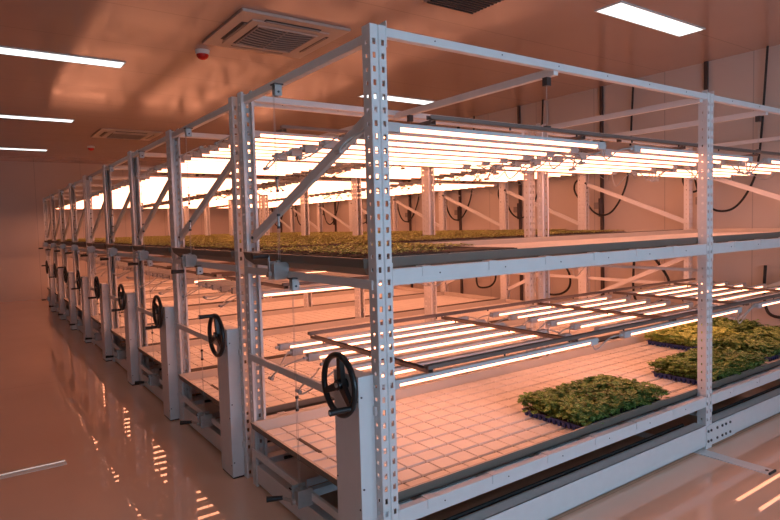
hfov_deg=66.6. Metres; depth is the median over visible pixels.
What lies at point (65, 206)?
diffuser
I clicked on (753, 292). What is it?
diffuser
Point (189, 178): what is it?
diffuser
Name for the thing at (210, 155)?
diffuser
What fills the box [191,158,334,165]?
diffuser
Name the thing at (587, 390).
seedling tray
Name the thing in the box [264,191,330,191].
diffuser
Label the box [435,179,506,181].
diffuser
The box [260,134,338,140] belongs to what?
diffuser
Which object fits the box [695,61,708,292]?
conduit
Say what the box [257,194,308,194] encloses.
diffuser
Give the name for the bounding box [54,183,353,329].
rack
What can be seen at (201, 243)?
seedling tray
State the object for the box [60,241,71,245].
tray
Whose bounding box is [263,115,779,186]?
lamp frame
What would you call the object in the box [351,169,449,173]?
diffuser
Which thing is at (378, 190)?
diffuser
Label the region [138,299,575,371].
tray
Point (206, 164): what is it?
diffuser
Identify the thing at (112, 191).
diffuser
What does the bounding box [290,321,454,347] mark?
diffuser
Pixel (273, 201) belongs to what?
diffuser
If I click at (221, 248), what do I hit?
tray
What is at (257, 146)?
diffuser
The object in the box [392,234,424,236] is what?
seedling tray
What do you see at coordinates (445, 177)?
diffuser
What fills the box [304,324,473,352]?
diffuser
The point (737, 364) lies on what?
seedling tray
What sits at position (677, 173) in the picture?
diffuser
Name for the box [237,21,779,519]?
rack
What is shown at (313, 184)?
diffuser
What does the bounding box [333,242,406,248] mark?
seedling tray
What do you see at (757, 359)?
seedling tray
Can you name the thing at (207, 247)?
seedling tray
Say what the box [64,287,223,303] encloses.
tray
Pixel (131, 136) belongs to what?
grille
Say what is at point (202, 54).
beacon
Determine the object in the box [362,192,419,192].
diffuser
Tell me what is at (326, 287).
diffuser
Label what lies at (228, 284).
lamp frame
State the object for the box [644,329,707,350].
seedling tray
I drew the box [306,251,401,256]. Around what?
tray
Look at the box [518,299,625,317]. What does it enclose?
diffuser
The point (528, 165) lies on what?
diffuser
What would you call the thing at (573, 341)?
lamp frame
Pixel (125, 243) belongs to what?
seedling tray
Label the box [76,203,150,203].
diffuser
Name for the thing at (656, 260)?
power cable
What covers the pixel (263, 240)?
seedling tray
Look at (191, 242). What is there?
seedling tray
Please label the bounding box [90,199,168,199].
diffuser
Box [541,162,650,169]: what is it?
diffuser
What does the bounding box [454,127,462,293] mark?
conduit
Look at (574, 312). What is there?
diffuser
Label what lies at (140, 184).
diffuser
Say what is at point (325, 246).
seedling tray
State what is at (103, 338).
rack
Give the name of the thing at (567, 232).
seedling tray
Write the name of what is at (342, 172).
diffuser
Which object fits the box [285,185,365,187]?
diffuser
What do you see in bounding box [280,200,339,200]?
diffuser
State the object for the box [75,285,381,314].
tray
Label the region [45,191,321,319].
rack
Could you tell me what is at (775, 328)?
seedling tray
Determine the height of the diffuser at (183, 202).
0.020 m
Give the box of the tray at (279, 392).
[178,310,676,420]
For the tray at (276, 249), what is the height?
0.046 m
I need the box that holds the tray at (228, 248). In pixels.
[224,247,287,250]
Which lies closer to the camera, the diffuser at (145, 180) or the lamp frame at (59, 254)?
the diffuser at (145, 180)
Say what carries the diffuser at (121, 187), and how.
attached to the lamp frame at (125, 190)
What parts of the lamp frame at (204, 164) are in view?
power cord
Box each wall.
[0,161,252,298]
[257,45,779,326]
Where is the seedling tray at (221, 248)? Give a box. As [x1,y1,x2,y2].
[208,243,274,250]
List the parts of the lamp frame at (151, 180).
frame rail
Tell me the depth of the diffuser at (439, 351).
3.90 m
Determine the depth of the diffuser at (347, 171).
7.99 m
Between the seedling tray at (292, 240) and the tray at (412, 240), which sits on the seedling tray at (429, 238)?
the tray at (412, 240)
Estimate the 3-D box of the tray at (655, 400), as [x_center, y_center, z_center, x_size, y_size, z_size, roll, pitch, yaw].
[1.777,1.072,4.600,0.300,0.046,0.530,-4,4,-35]
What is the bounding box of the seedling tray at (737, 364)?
[668,351,753,376]
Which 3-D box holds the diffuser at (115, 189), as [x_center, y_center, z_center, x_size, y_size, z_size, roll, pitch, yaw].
[-3.445,-1.101,9.319,1.610,0.020,0.035,-4,4,-35]
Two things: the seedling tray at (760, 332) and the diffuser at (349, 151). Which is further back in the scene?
the seedling tray at (760, 332)
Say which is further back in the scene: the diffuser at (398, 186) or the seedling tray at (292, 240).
the diffuser at (398, 186)
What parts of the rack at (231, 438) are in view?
crank handle, crank handle, wheel handle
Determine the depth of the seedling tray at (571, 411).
4.12 m
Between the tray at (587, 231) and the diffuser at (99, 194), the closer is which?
the tray at (587, 231)
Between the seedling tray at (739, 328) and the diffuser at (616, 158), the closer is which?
the diffuser at (616, 158)
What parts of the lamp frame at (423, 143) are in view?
power cord, power cord, power cord, cross rail, power cord, power cord, power cord, power cord, power cord, power cord, power cord, power cord, cross rail, frame rail, power cord, frame rail, power cord, power cord, power cord, power cord, cross rail, power cord, power cord, cross rail, power cord, power cord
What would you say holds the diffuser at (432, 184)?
attached to the lamp frame at (151, 180)
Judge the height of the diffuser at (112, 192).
0.020 m
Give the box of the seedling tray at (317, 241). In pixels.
[273,241,329,246]
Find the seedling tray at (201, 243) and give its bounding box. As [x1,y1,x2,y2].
[166,242,224,247]
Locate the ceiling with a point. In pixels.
(162, 85)
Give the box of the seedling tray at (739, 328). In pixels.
[688,319,750,333]
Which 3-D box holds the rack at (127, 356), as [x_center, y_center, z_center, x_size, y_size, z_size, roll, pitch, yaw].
[-1.036,-0.091,9.352,6.471,2.774,1.678,-4,4,-35]
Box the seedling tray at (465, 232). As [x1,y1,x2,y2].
[460,232,492,233]
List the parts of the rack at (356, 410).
crank handle, crank handle, wheel handle, splice plate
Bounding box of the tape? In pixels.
[0,461,66,478]
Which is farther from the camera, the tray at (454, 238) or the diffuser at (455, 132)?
the tray at (454, 238)
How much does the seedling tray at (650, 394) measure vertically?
0.169 m
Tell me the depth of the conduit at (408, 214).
13.13 m
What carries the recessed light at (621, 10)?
in the ceiling
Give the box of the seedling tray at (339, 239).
[311,239,363,241]
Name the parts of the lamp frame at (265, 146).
power cord, power cord, power cord, cross rail, frame rail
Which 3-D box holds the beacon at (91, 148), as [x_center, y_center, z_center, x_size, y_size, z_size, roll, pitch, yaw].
[-6.975,-2.602,13.858,0.160,0.105,0.160,-4,4,-35]
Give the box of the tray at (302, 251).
[281,249,362,254]
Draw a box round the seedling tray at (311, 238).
[269,238,319,241]
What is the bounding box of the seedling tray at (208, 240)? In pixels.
[192,240,232,241]
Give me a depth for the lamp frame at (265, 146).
4.94 m
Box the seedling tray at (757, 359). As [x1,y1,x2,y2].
[688,346,768,370]
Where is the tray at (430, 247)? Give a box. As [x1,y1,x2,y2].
[412,246,469,250]
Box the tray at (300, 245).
[288,244,353,246]
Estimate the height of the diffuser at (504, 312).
0.020 m
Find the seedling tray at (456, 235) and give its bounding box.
[420,235,462,238]
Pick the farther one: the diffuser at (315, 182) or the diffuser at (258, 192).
the diffuser at (258, 192)
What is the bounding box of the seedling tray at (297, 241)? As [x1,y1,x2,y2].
[259,241,316,244]
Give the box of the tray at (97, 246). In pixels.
[87,243,117,249]
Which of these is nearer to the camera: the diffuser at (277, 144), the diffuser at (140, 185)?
the diffuser at (277, 144)
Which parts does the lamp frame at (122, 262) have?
frame rail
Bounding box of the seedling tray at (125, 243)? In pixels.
[123,241,168,244]
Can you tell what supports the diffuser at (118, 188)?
attached to the lamp frame at (125, 190)
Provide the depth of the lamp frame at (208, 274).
6.37 m
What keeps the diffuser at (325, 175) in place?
attached to the lamp frame at (204, 164)
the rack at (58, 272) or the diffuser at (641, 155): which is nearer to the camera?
the diffuser at (641, 155)
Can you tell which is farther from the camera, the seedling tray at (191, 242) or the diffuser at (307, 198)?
the diffuser at (307, 198)
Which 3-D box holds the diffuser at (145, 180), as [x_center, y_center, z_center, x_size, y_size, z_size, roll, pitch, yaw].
[-2.487,-1.047,7.964,1.610,0.020,0.035,-4,4,-35]
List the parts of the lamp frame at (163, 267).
cross rail, frame rail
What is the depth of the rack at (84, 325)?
10.43 m
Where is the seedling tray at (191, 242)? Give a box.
[156,242,207,246]
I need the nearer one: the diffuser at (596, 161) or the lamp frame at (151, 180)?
the diffuser at (596, 161)
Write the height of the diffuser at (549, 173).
0.020 m
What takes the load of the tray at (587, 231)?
on the seedling tray at (609, 230)
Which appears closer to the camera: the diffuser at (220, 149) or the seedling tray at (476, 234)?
the diffuser at (220, 149)
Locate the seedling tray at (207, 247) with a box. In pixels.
[195,244,260,249]
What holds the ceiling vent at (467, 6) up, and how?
in the ceiling
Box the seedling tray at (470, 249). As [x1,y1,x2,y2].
[420,247,516,252]
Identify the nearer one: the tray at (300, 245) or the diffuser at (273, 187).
the tray at (300, 245)
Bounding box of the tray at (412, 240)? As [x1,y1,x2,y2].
[396,239,451,241]
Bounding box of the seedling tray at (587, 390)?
[548,379,645,417]
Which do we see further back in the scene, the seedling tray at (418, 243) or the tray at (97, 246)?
the tray at (97, 246)
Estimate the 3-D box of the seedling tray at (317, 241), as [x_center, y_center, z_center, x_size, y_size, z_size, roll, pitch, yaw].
[-0.760,-0.126,5.248,0.561,0.075,0.328,-4,4,-35]
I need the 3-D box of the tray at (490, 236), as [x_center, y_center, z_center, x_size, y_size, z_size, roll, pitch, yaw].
[1.221,-0.222,6.221,0.530,0.046,0.300,-4,4,-35]
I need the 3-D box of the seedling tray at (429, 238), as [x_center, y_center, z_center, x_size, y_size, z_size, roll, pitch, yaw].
[0.329,-0.175,5.596,0.562,0.073,0.330,-4,4,-35]
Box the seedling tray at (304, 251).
[281,245,365,254]
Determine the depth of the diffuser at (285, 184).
9.28 m
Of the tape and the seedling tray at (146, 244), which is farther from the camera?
the seedling tray at (146, 244)
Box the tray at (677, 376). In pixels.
[651,368,725,384]
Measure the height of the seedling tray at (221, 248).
0.073 m
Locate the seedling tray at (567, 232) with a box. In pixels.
[552,231,598,234]
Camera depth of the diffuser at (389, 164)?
7.42 m
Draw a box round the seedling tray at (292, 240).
[252,240,296,242]
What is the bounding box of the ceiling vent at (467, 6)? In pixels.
[423,0,503,13]
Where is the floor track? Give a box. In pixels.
[635,432,775,474]
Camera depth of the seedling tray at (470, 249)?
3.47 m
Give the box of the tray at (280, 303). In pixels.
[91,286,439,327]
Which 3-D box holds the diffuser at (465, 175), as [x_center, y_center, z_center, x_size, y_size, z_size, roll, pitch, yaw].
[1.738,-1.282,9.176,1.610,0.020,0.035,-4,4,-35]
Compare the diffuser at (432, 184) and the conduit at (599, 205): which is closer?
the conduit at (599, 205)
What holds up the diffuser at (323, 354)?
attached to the lamp frame at (573, 341)
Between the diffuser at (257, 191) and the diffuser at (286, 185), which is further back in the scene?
the diffuser at (257, 191)
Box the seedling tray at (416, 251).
[336,247,447,258]
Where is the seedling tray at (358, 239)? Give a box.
[327,239,367,243]
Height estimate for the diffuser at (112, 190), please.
0.020 m
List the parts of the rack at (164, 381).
crank handle, crank handle, wheel handle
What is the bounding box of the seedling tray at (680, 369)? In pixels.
[647,354,736,384]
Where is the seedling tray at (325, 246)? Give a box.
[260,245,345,253]
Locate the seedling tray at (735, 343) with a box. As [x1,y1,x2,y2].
[712,335,779,360]
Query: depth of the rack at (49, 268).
14.79 m
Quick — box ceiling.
[0,0,779,165]
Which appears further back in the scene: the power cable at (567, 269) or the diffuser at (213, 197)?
the diffuser at (213, 197)
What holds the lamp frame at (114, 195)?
hanging from the rack at (84, 325)
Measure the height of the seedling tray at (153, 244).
0.074 m
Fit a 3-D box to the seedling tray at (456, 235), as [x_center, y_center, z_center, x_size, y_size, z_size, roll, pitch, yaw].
[0.575,-0.217,6.188,0.561,0.075,0.328,-4,4,-35]
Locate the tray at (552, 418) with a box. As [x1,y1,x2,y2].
[522,405,606,429]
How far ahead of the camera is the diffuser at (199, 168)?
6.95 m
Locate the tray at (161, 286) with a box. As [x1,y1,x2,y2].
[55,283,202,295]
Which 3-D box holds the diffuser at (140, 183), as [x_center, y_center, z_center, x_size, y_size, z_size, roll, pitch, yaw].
[-2.741,-1.061,8.323,1.610,0.020,0.035,-4,4,-35]
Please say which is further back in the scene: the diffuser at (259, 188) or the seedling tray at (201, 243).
the diffuser at (259, 188)
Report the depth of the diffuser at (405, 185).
10.42 m
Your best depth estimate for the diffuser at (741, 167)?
6.18 m
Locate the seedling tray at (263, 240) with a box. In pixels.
[220,240,272,243]
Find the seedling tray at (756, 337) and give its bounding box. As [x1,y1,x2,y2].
[723,331,779,347]
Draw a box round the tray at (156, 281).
[47,279,172,289]
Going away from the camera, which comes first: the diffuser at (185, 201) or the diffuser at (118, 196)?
the diffuser at (118, 196)
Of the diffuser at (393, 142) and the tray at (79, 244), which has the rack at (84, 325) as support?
the tray at (79, 244)
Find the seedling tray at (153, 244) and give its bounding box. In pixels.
[150,242,199,246]
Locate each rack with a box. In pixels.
[38,194,293,311]
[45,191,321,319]
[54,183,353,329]
[65,175,392,342]
[80,164,445,360]
[100,150,505,385]
[128,129,581,420]
[167,96,692,478]
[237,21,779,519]
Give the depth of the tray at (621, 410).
4.21 m
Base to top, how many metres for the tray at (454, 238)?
0.046 m
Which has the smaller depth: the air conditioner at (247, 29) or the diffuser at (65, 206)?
the air conditioner at (247, 29)
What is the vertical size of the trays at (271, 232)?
0.075 m
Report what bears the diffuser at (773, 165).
attached to the lamp frame at (423, 143)
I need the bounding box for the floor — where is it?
[0,299,779,519]
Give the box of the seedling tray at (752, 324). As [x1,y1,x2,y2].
[712,316,763,328]
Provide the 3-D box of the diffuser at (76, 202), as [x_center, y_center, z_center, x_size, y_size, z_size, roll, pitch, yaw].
[-5.804,-1.234,12.658,1.610,0.020,0.035,-4,4,-35]
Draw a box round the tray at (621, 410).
[599,407,635,417]
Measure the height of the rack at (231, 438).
2.774 m
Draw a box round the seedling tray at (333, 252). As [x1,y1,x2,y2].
[306,247,406,256]
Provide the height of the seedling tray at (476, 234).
0.074 m
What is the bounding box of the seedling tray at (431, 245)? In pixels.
[393,242,475,250]
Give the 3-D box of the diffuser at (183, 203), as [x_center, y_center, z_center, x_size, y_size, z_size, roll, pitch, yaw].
[-4.428,-1.369,14.310,1.610,0.020,0.035,-4,4,-35]
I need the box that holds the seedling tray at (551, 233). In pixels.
[521,232,567,235]
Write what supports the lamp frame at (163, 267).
hanging from the rack at (127, 356)
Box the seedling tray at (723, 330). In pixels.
[678,323,738,336]
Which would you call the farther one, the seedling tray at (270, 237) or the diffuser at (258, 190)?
the diffuser at (258, 190)
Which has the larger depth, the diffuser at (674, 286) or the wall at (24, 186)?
the wall at (24, 186)
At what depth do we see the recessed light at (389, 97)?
9.61 m
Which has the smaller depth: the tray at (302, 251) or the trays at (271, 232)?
the tray at (302, 251)
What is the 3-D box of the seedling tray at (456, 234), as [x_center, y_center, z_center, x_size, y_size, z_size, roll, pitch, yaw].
[0.824,-0.259,6.783,0.563,0.074,0.337,-4,4,-35]
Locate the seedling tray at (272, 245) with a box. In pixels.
[224,244,297,250]
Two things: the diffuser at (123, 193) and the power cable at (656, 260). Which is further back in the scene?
the diffuser at (123, 193)
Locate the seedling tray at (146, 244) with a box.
[141,241,185,245]
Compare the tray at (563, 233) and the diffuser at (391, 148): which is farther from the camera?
the tray at (563, 233)
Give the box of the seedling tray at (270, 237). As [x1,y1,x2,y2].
[261,237,296,238]
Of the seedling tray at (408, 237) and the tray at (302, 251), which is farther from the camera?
the seedling tray at (408, 237)
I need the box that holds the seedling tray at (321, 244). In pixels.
[288,241,359,246]
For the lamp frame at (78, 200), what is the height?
0.098 m
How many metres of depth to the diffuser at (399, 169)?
7.64 m
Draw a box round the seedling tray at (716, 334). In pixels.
[662,326,724,344]
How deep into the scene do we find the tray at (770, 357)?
5.78 m
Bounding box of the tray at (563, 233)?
[563,233,592,234]
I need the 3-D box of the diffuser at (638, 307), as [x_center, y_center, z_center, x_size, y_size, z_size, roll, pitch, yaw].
[2.011,0.476,5.323,1.610,0.020,0.035,-4,4,-35]
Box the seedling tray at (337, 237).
[316,237,359,239]
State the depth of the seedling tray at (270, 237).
8.26 m
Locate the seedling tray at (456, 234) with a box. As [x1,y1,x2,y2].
[441,234,483,235]
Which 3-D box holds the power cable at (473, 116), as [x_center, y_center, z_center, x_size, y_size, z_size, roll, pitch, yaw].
[1.214,-1.757,11.656,0.326,1.974,1.031,-4,4,-39]
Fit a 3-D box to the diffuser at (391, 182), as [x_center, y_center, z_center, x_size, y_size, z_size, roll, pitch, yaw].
[-0.535,-1.149,8.800,1.610,0.020,0.035,-4,4,-35]
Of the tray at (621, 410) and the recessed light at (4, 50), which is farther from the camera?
the recessed light at (4, 50)
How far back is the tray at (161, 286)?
14.76 m
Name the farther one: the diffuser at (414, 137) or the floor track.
the floor track
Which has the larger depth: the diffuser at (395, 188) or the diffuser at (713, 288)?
the diffuser at (395, 188)
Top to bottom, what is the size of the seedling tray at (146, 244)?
0.074 m
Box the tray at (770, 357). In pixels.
[720,347,779,360]
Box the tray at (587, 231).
[585,231,624,232]
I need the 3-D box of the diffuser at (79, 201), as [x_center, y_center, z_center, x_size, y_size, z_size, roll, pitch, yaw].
[-5.550,-1.220,12.299,1.610,0.020,0.035,-4,4,-35]
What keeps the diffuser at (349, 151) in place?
attached to the lamp frame at (423, 143)
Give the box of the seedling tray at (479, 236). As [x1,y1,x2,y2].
[442,235,495,239]
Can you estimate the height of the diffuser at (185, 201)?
0.020 m
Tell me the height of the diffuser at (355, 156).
0.020 m
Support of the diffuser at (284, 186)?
attached to the lamp frame at (151, 180)
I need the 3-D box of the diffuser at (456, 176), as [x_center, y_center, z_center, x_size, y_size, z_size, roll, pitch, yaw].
[1.609,-1.290,9.354,1.610,0.020,0.035,-4,4,-35]
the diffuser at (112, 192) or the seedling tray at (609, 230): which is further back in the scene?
the diffuser at (112, 192)
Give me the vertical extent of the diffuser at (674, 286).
0.020 m
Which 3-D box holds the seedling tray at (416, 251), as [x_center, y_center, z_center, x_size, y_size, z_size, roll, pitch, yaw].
[0.013,-0.027,3.211,0.561,0.075,0.328,-4,4,-35]
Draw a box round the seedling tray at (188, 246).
[184,243,233,248]
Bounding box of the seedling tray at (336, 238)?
[298,238,348,241]
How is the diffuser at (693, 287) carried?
attached to the lamp frame at (573, 341)
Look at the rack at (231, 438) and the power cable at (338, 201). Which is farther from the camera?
the power cable at (338, 201)
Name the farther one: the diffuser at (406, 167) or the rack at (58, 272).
the rack at (58, 272)
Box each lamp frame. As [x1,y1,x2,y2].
[54,250,104,255]
[55,205,277,208]
[58,202,315,205]
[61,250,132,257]
[68,196,347,202]
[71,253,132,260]
[80,191,365,199]
[83,255,171,263]
[87,184,436,200]
[91,256,215,276]
[109,172,497,196]
[112,261,241,278]
[135,155,575,187]
[138,263,326,294]
[178,125,636,179]
[182,259,661,307]
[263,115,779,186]
[268,278,779,394]
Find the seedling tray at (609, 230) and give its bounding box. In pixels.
[583,229,624,232]
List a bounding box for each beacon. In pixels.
[87,146,94,150]
[195,48,209,59]
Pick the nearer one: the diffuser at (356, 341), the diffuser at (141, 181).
the diffuser at (356, 341)
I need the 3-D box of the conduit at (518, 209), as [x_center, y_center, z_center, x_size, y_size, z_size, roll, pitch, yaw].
[2.268,-0.934,10.538,0.090,3.540,0.130,-4,4,-35]
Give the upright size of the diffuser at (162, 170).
0.020 m
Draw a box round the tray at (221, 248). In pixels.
[208,246,266,250]
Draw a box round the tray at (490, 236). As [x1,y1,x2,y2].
[480,236,526,237]
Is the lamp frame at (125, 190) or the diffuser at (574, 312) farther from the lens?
the lamp frame at (125, 190)
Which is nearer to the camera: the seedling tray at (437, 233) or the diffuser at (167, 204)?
the seedling tray at (437, 233)
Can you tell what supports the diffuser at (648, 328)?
attached to the lamp frame at (573, 341)
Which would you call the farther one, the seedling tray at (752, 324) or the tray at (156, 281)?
the tray at (156, 281)
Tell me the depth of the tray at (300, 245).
4.85 m
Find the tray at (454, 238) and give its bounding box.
[452,238,490,239]
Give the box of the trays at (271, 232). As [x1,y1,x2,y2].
[48,232,294,240]
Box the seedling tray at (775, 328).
[753,324,779,332]
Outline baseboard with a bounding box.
[0,295,47,301]
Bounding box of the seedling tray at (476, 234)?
[462,234,501,237]
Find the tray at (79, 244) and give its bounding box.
[71,242,95,247]
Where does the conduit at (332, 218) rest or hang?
attached to the wall at (740, 77)
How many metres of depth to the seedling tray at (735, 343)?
5.88 m
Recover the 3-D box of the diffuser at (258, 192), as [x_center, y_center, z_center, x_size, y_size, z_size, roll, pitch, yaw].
[-2.000,-1.232,10.874,1.610,0.020,0.035,-4,4,-35]
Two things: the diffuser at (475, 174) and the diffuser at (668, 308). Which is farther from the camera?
the diffuser at (475, 174)
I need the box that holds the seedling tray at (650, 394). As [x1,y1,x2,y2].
[575,374,669,407]
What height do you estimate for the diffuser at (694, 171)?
0.020 m
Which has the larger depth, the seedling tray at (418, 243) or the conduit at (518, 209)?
the conduit at (518, 209)
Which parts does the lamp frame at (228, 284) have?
power cord, power cord, power cord, cross rail, frame rail, frame rail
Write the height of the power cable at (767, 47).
1.974 m
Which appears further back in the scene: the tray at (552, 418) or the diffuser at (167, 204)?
the diffuser at (167, 204)
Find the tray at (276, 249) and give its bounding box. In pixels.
[260,248,342,253]
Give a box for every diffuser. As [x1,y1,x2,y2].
[65,206,129,206]
[76,202,154,202]
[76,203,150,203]
[76,204,145,204]
[79,201,155,201]
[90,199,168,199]
[92,197,168,197]
[99,194,195,195]
[99,195,186,195]
[102,200,167,200]
[112,190,207,191]
[112,191,207,192]
[112,192,196,192]
[115,189,220,190]
[118,188,225,189]
[118,196,187,196]
[121,187,230,188]
[123,193,203,193]
[140,181,231,183]
[140,183,231,185]
[140,184,231,186]
[140,185,237,187]
[142,180,260,183]
[146,179,267,182]
[150,177,273,180]
[157,170,284,175]
[162,169,291,173]
[167,204,227,204]
[181,163,313,168]
[181,165,308,170]
[181,167,300,172]
[183,202,227,202]
[183,203,227,203]
[185,161,314,166]
[185,201,227,201]
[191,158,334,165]
[195,271,326,282]
[202,154,350,162]
[210,151,273,155]
[213,197,284,197]
[219,148,280,152]
[221,195,287,195]
[229,145,289,150]
[248,142,301,147]
[255,138,318,144]
[257,191,325,192]
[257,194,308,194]
[258,190,336,191]
[258,192,319,193]
[259,188,343,190]
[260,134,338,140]
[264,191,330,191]
[264,283,380,295]
[273,187,352,189]
[273,201,330,201]
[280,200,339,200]
[282,186,352,188]
[285,184,365,186]
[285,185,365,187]
[288,157,462,166]
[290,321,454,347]
[298,199,351,199]
[303,153,481,164]
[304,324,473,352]
[307,198,351,198]
[313,184,365,185]
[314,182,365,184]
[316,181,397,183]
[318,149,499,161]
[320,328,494,357]
[321,175,410,178]
[325,174,419,177]
[334,172,420,176]
[347,171,438,174]
[348,145,522,158]
[349,331,512,361]
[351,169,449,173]
[357,139,545,155]
[357,335,534,369]
[361,167,460,172]
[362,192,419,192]
[376,134,569,151]
[377,189,444,190]
[378,190,421,191]
[382,369,414,376]
[385,166,470,170]
[389,164,489,168]
[390,187,459,188]
[395,188,451,189]
[398,186,467,188]
[400,128,597,147]
[400,342,590,385]
[405,185,475,187]
[413,184,484,186]
[432,184,493,185]
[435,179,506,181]
[444,177,516,180]
[455,176,526,179]
[465,175,536,178]
[475,174,548,176]
[486,172,559,176]
[497,171,571,174]
[499,298,605,315]
[504,167,611,173]
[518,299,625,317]
[522,164,630,171]
[538,301,645,320]
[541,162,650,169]
[558,304,664,323]
[563,159,672,167]
[581,306,687,327]
[587,156,695,165]
[612,153,720,162]
[631,311,736,334]
[638,173,697,177]
[640,283,701,293]
[641,149,747,160]
[657,172,730,176]
[657,284,723,294]
[675,285,742,296]
[677,170,749,175]
[712,286,762,295]
[713,169,770,173]
[721,288,779,300]
[722,166,779,171]
[747,163,779,167]
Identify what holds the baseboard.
attached to the wall at (24, 186)
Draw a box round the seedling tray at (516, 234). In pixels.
[480,233,526,237]
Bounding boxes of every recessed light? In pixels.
[0,46,125,67]
[0,114,74,122]
[0,147,47,150]
[358,93,434,104]
[594,1,705,36]
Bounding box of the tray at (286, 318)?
[110,292,499,345]
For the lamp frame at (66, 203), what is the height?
0.098 m
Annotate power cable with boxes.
[318,201,338,224]
[393,180,419,221]
[439,116,474,220]
[475,275,496,287]
[498,100,543,218]
[546,268,570,295]
[573,78,634,215]
[632,259,670,303]
[682,46,768,211]
[762,265,779,318]
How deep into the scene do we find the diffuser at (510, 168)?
5.71 m
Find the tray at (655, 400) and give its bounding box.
[621,399,661,407]
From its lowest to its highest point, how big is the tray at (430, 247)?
0.046 m
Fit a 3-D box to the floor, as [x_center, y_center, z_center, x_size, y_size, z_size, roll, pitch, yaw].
[-3.966,1.609,7.148,14.850,0.200,22.900,-4,4,-35]
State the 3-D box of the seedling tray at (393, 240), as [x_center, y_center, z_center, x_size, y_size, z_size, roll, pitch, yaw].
[-0.113,-0.145,5.280,0.563,0.074,0.337,-4,4,-35]
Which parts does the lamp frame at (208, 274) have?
power cord, power cord, power cord, cross rail, frame rail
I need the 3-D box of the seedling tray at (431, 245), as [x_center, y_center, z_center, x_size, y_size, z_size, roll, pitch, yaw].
[0.262,-0.068,3.807,0.563,0.074,0.337,-4,4,-35]
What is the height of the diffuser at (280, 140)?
0.020 m
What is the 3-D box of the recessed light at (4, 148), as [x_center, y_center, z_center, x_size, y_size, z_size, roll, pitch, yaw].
[-8.876,-2.597,13.863,1.530,0.012,0.295,-4,4,-35]
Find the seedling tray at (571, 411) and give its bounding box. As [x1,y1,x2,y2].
[517,387,614,429]
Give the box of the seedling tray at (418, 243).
[361,242,437,247]
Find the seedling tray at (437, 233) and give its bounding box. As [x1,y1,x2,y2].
[435,233,463,234]
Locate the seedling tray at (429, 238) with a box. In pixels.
[396,237,453,241]
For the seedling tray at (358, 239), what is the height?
0.074 m
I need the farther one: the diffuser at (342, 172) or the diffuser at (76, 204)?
the diffuser at (76, 204)
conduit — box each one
[331,201,336,231]
[405,180,412,287]
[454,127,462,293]
[513,106,522,300]
[594,86,604,305]
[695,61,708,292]
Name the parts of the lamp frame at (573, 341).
power cord, power cord, cross rail, power cord, frame rail, cross rail, frame rail, power cord, cross rail, cross rail, cross rail, power cord, power cord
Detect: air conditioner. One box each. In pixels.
[91,128,162,140]
[202,8,350,58]
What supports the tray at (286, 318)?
on the rack at (127, 356)
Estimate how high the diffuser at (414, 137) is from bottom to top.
0.020 m
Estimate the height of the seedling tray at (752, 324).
0.169 m
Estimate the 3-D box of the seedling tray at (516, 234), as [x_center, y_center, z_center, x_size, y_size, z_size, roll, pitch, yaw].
[1.222,-0.236,6.220,0.563,0.074,0.337,-4,4,-35]
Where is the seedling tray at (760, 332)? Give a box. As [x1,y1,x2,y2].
[745,329,779,336]
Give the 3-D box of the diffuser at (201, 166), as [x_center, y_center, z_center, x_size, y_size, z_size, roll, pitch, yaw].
[-1.655,-1.050,6.788,1.610,0.020,0.035,-4,4,-35]
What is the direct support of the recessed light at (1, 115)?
in the ceiling
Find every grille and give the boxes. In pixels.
[106,133,147,139]
[233,25,317,52]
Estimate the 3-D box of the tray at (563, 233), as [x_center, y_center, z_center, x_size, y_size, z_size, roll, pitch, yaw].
[2.111,-0.283,6.848,0.530,0.046,0.300,-4,4,-35]
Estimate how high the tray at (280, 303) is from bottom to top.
0.086 m
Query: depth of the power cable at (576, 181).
8.78 m
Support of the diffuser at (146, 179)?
attached to the lamp frame at (151, 180)
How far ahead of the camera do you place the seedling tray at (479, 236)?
5.83 m
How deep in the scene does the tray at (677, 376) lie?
5.13 m
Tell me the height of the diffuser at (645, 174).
0.020 m
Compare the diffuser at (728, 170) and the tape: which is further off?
the diffuser at (728, 170)
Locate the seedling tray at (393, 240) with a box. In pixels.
[346,239,408,244]
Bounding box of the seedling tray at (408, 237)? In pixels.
[387,237,431,241]
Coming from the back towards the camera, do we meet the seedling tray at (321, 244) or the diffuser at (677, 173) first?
the diffuser at (677, 173)

